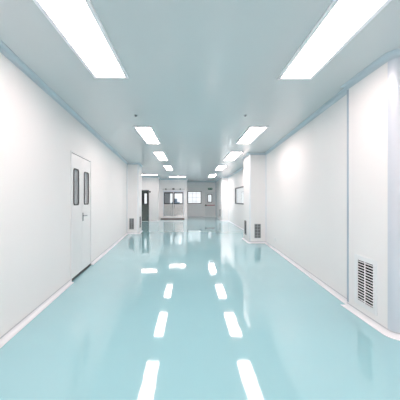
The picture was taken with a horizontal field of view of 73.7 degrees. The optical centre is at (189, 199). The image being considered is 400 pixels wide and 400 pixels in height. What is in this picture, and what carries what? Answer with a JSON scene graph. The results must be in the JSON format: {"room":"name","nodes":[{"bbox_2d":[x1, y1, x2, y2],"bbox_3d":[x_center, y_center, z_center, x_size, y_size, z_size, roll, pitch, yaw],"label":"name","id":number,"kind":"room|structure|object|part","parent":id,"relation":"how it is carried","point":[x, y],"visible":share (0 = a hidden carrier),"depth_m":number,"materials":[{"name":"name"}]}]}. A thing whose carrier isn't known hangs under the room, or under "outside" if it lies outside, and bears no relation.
{"room":"clean room","nodes":[
{"label":"clean room","id":0,"kind":"room"},
{"bbox_2d":[0,52,126,336],"bbox_3d":[-2.023,-0.050,4.203,0.060,2.900,13.574,0,0,-5],"label":"wall","id":1,"kind":"structure","parent":0,"point":[38,136],"depth_m":3.40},
{"bbox_2d":[0,279,73,347],"bbox_3d":[-1.679,1.371,1.006,0.056,0.056,7.032,0,0,-5],"label":"baseboard","id":2,"kind":"structure","parent":1,"relation":"attached to","point":[13,331],"depth_m":3.15,"materials":[{"name":"white plastic"}]},
{"bbox_2d":[0,40,157,177],"bbox_3d":[-2.633,-1.468,7.398,1.927,0.062,19.867,0,0,-2],"label":"trim","id":3,"kind":"structure","parent":1,"relation":"attached to","point":[9,54],"depth_m":3.60,"materials":[{"name":"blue metal"}]},
{"bbox_2d":[71,150,90,280],"bbox_3d":[-2.070,0.283,5.111,0.108,2.234,1.204,0,0,-5],"label":"door","id":4,"kind":"structure","parent":1,"relation":"in","point":[80,165],"depth_m":5.02,"materials":[{"name":"grey metal"}]},
{"bbox_2d":[91,230,142,264],"bbox_3d":[-2.901,1.371,11.507,1.697,0.056,11.584,0,0,0],"label":"baseboard","id":5,"kind":"structure","parent":1,"relation":"attached to","point":[101,255],"depth_m":7.45,"materials":[{"name":"white plastic"}]},
{"bbox_2d":[126,165,127,231],"bbox_3d":[-2.567,-0.050,10.877,0.045,2.750,0.045,0,0,0],"label":"trim","id":6,"kind":"structure","parent":1,"relation":"attached to","point":[126,165],"depth_m":10.88,"materials":[{"name":"white"}]},
{"bbox_2d":[139,165,141,231],"bbox_3d":[-2.960,-0.050,11.425,1.700,2.900,0.950,0,0,0],"label":"wall","id":7,"kind":"structure","parent":0,"point":[140,167],"depth_m":11.51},
{"bbox_2d":[127,165,136,232],"bbox_3d":[-2.408,-0.050,10.930,0.496,2.900,0.060,0,0,0],"label":"wall","id":8,"kind":"structure","parent":7,"relation":"attached to","point":[132,169],"depth_m":10.90,"materials":[{"name":"white paint"}]},
{"bbox_2d":[129,218,133,228],"bbox_3d":[-2.385,0.988,10.894,0.190,0.445,0.011,0,0,0],"label":"air vent","id":9,"kind":"object","parent":8,"relation":"in","point":[131,220],"visible":1,"depth_m":10.89,"materials":[{"name":"grey metal"}]},
{"bbox_2d":[137,165,138,232],"bbox_3d":[-2.140,-0.050,10.930,0.060,2.900,0.060,0,0,0],"label":"trim","id":10,"kind":"structure","parent":7,"relation":"attached to","point":[137,165],"depth_m":10.90,"materials":[{"name":"white"}]},
{"bbox_2d":[142,178,157,219],"bbox_3d":[-2.940,-0.050,17.330,1.740,2.900,0.060,0,0,0],"label":"wall partition","id":11,"kind":"structure","parent":0,"point":[151,184],"depth_m":17.30,"materials":[{"name":"white paint"}]},
{"bbox_2d":[142,190,148,220],"bbox_3d":[-3.110,0.385,17.297,0.899,2.029,0.115,0,0,0],"label":"door","id":12,"kind":"structure","parent":11,"relation":"in","point":[145,207],"depth_m":17.30,"materials":[{"name":"grey metal"}]},
{"bbox_3d":[-3.110,0.850,17.302,0.780,0.800,0.004,0,0,0],"label":"kick plate","id":13,"kind":"part","parent":12,"relation":"part of","materials":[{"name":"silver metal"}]},
{"bbox_2d":[158,179,158,218],"bbox_3d":[-2.193,-0.050,18.380,0.060,2.900,2.173,0,0,-5],"label":"wall","id":14,"kind":"structure","parent":0,"point":[158,179],"depth_m":18.12,"materials":[{"name":"white paint"}]},
{"bbox_2d":[165,193,169,202],"bbox_3d":[-1.780,0.300,20.617,0.480,2.199,0.466,0,0,0],"label":"tall cabinet","id":15,"kind":"object","parent":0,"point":[167,195],"visible":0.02,"depth_m":20.39,"materials":[{"name":"grey"}]},
{"bbox_3d":[-1.665,0.300,20.392,0.221,2.100,0.016,0,0,0],"label":"door","id":16,"kind":"part","parent":15,"relation":"part of","materials":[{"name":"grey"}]},
{"bbox_2d":[159,180,186,218],"bbox_3d":[-1.268,-0.050,19.430,2.095,2.900,0.060,0,0,0],"label":"wall","id":17,"kind":"structure","parent":0,"point":[163,184],"depth_m":19.40,"materials":[{"name":"white paint"}]},
{"bbox_2d":[163,191,183,216],"bbox_3d":[-1.200,0.300,19.395,1.499,1.918,0.121,0,0,0],"label":"door","id":18,"kind":"structure","parent":17,"relation":"in","point":[173,209],"depth_m":19.39,"materials":[{"name":"white metal"}]},
{"bbox_3d":[-1.558,0.775,19.392,0.621,0.870,0.005,0,0,0],"label":"kick panel","id":19,"kind":"part","parent":18,"relation":"part of","materials":[{"name":"metal"}]},
{"bbox_3d":[-0.843,0.775,19.392,0.621,0.870,0.005,0,0,0],"label":"kick panel","id":20,"kind":"part","parent":18,"relation":"part of","materials":[{"name":"metal"}]},
{"bbox_2d":[0,217,399,399],"bbox_3d":[-0.600,1.440,9.680,6.700,0.080,24.760,0,0,0],"label":"floor","id":21,"kind":"structure","parent":0,"point":[177,309],"depth_m":2.79,"materials":[{"name":"teal plastic"}]},
{"bbox_2d":[161,217,184,218],"bbox_3d":[-1.250,1.332,19.201,1.720,0.134,0.245,0,0,0],"label":"step","id":22,"kind":"structure","parent":21,"relation":"on","point":[161,217],"depth_m":19.08,"materials":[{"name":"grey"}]},
{"bbox_2d":[0,0,399,180],"bbox_3d":[-0.600,-1.540,9.680,6.700,0.080,24.760,0,0,0],"label":"ceiling","id":23,"kind":"structure","parent":0,"point":[194,68],"depth_m":3.15,"materials":[{"name":"white paint"}]},
{"bbox_2d":[33,0,128,78],"bbox_3d":[-0.960,-1.490,2.415,0.418,0.017,1.698,0,0,0],"label":"recessed light","id":24,"kind":"object","parent":23,"relation":"in","point":[77,22],"visible":1,"depth_m":2.40,"materials":[{"name":"white plastic"}]},
{"bbox_2d":[133,126,160,143],"bbox_3d":[-0.965,-1.490,6.265,0.378,0.017,1.658,0,0,0],"label":"recessed light","id":25,"kind":"object","parent":23,"relation":"in","point":[147,133],"visible":1,"depth_m":6.09,"materials":[{"name":"white plastic"}]},
{"bbox_2d":[153,152,168,160],"bbox_3d":[-0.993,-1.490,9.225,0.353,0.017,1.818,0,0,0],"label":"recessed light","id":26,"kind":"object","parent":23,"relation":"in","point":[161,156],"visible":1,"depth_m":9.20,"materials":[{"name":"white plastic"}]},
{"bbox_2d":[163,165,172,169],"bbox_3d":[-1.010,-1.490,12.550,0.348,0.017,1.768,0,0,0],"label":"recessed light","id":27,"kind":"object","parent":23,"relation":"in","point":[167,167],"visible":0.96,"depth_m":12.34,"materials":[{"name":"white plastic"}]},
{"bbox_2d":[215,165,226,169],"bbox_3d":[1.435,-1.490,12.550,0.398,0.017,1.768,0,0,0],"label":"recessed light","id":28,"kind":"object","parent":23,"relation":"in","point":[219,167],"visible":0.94,"depth_m":12.34,"materials":[{"name":"white plastic"}]},
{"bbox_2d":[223,152,242,160],"bbox_3d":[1.465,-1.490,9.225,0.418,0.017,1.818,0,0,0],"label":"recessed light","id":29,"kind":"object","parent":23,"relation":"in","point":[231,156],"visible":1,"depth_m":9.20,"materials":[{"name":"white plastic"}]},
{"bbox_2d":[236,126,268,143],"bbox_3d":[1.407,-1.490,6.265,0.393,0.017,1.658,0,0,0],"label":"recessed light","id":30,"kind":"object","parent":23,"relation":"in","point":[252,132],"visible":1,"depth_m":6.09,"materials":[{"name":"white plastic"}]},
{"bbox_2d":[277,0,390,79],"bbox_3d":[1.288,-1.490,2.430,0.423,0.017,1.728,0,0,0],"label":"recessed light","id":31,"kind":"object","parent":23,"relation":"in","point":[342,20],"visible":1,"depth_m":2.42,"materials":[{"name":"white plastic"}]},
{"bbox_2d":[187,182,215,216],"bbox_3d":[0.950,-0.050,22.030,2.542,2.900,0.060,0,0,0],"label":"wall","id":32,"kind":"structure","parent":0,"point":[192,209],"depth_m":22.00,"materials":[{"name":"grey paint"}]},
{"bbox_2d":[158,177,214,181],"bbox_3d":[-0.604,-1.468,20.212,1.825,0.062,6.324,0,0,41],"label":"trim","id":33,"kind":"structure","parent":32,"relation":"attached to","point":[158,177],"depth_m":19.39,"materials":[{"name":"silver metal"}]},
{"bbox_2d":[187,191,200,203],"bbox_3d":[0.365,-0.185,22.019,1.149,1.029,0.062,0,0,0],"label":"window","id":34,"kind":"structure","parent":32,"relation":"in","point":[192,197],"depth_m":21.99,"materials":[{"name":"grey"}]},
{"bbox_2d":[205,192,214,216],"bbox_3d":[1.650,0.365,21.977,0.819,2.069,0.145,0,0,0],"label":"door","id":35,"kind":"structure","parent":32,"relation":"in","point":[209,206],"depth_m":22.00,"materials":[{"name":"white metal"}]},
{"bbox_2d":[216,178,221,219],"bbox_3d":[2.160,-0.050,19.805,0.060,2.900,4.511,0,0,1],"label":"wall","id":36,"kind":"structure","parent":32,"relation":"attached to","point":[219,182],"depth_m":19.18,"materials":[{"name":"white paint"}]},
{"bbox_2d":[223,178,227,219],"bbox_3d":[2.370,-0.050,17.530,0.440,2.900,0.060,0,0,0],"label":"wall","id":37,"kind":"structure","parent":0,"point":[225,180],"depth_m":17.50,"materials":[{"name":"white paint"}]},
{"bbox_2d":[222,178,222,219],"bbox_3d":[2.130,-0.050,17.530,0.060,2.900,0.060,0,0,0],"label":"trim","id":38,"kind":"structure","parent":37,"relation":"attached to","point":[222,178],"depth_m":17.50,"materials":[{"name":"white"}]},
{"bbox_2d":[229,169,243,227],"bbox_3d":[2.545,-0.050,13.550,0.060,2.900,8.020,0,0,0],"label":"wall","id":39,"kind":"structure","parent":0,"point":[236,211],"depth_m":14.77,"materials":[{"name":"white paint"}]},
{"bbox_2d":[228,178,228,219],"bbox_3d":[2.507,-0.050,17.477,0.045,2.750,0.045,0,0,0],"label":"trim","id":40,"kind":"structure","parent":39,"relation":"attached to","point":[228,178],"depth_m":17.48,"materials":[{"name":"white"}]},
{"bbox_2d":[235,186,243,204],"bbox_3d":[2.534,-0.210,13.500,0.063,0.879,2.699,0,0,0],"label":"window","id":41,"kind":"structure","parent":39,"relation":"in","point":[241,186],"depth_m":14.06,"materials":[{"name":"grey metal"}]},
{"bbox_2d":[244,156,248,240],"bbox_3d":[1.952,-0.050,9.120,0.060,2.900,0.960,0,0,1],"label":"wall","id":42,"kind":"structure","parent":0,"point":[246,160],"depth_m":9.07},
{"bbox_2d":[251,155,264,240],"bbox_3d":[2.244,-0.050,8.620,0.559,2.900,0.060,0,0,0],"label":"wall","id":43,"kind":"structure","parent":0,"point":[257,161],"depth_m":8.59,"materials":[{"name":"white paint"}]},
{"bbox_2d":[249,155,250,240],"bbox_3d":[1.945,-0.050,8.620,0.060,2.900,0.060,0,0,0],"label":"trim","id":44,"kind":"structure","parent":43,"relation":"attached to","point":[249,155],"depth_m":8.60,"materials":[{"name":"white"}]},
{"bbox_2d":[254,224,260,237],"bbox_3d":[2.177,1.008,8.584,0.200,0.455,0.011,0,0,0],"label":"air vent","id":45,"kind":"object","parent":43,"relation":"in","point":[257,227],"visible":1,"depth_m":8.59,"materials":[{"name":"grey metal"}]},
{"bbox_2d":[266,94,346,297],"bbox_3d":[2.324,-0.050,6.042,0.060,2.900,5.231,0,0,4],"label":"wall","id":46,"kind":"structure","parent":0,"point":[307,172],"depth_m":4.73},
{"bbox_2d":[265,155,266,240],"bbox_3d":[2.437,-0.050,8.567,0.045,2.750,0.045,0,0,0],"label":"trim","id":47,"kind":"structure","parent":46,"relation":"attached to","point":[265,155],"depth_m":8.57,"materials":[{"name":"white"}]},
{"bbox_2d":[215,48,399,181],"bbox_3d":[2.191,-1.468,9.750,0.678,0.062,24.499,0,0,0],"label":"trim","id":48,"kind":"structure","parent":46,"relation":"attached to","point":[393,54],"depth_m":3.69,"materials":[{"name":"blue metal"}]},
{"bbox_2d":[216,216,399,340],"bbox_3d":[2.194,1.371,9.750,0.672,0.056,24.499,0,0,0],"label":"baseboard","id":49,"kind":"structure","parent":46,"relation":"attached to","point":[383,330],"depth_m":3.71,"materials":[{"name":"white"}]},
{"bbox_2d":[347,89,348,301],"bbox_3d":[2.067,-0.052,3.478,0.026,2.765,0.036,0,0,0],"label":"trim","id":50,"kind":"structure","parent":46,"relation":"attached to","point":[348,89],"depth_m":3.46,"materials":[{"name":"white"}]},
{"bbox_2d":[348,62,387,328],"bbox_3d":[2.090,-0.050,3.135,0.060,2.900,0.710,0,0,0],"label":"wall","id":51,"kind":"structure","parent":0,"point":[368,98],"depth_m":3.04,"materials":[{"name":"white paint"}]},
{"bbox_2d":[354,254,376,315],"bbox_3d":[2.054,0.975,3.125,0.011,0.600,0.390,0,0,0],"label":"air vent","id":52,"kind":"object","parent":51,"relation":"in","point":[365,269],"visible":1,"depth_m":3.11,"materials":[{"name":"white metal"}]},
{"bbox_3d":[2.058,0.975,3.125,0.002,0.487,0.277,0,0,0],"label":"plate","id":53,"kind":"part","parent":52,"relation":"part of","materials":[{"name":"white metal"}]},
{"bbox_2d":[388,57,399,332],"bbox_3d":[2.111,-0.050,2.731,0.102,2.900,0.102,0,0,0],"label":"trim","id":54,"kind":"structure","parent":51,"relation":"attached to","point":[394,64],"depth_m":2.72,"materials":[{"name":"white metal"}]}
]}

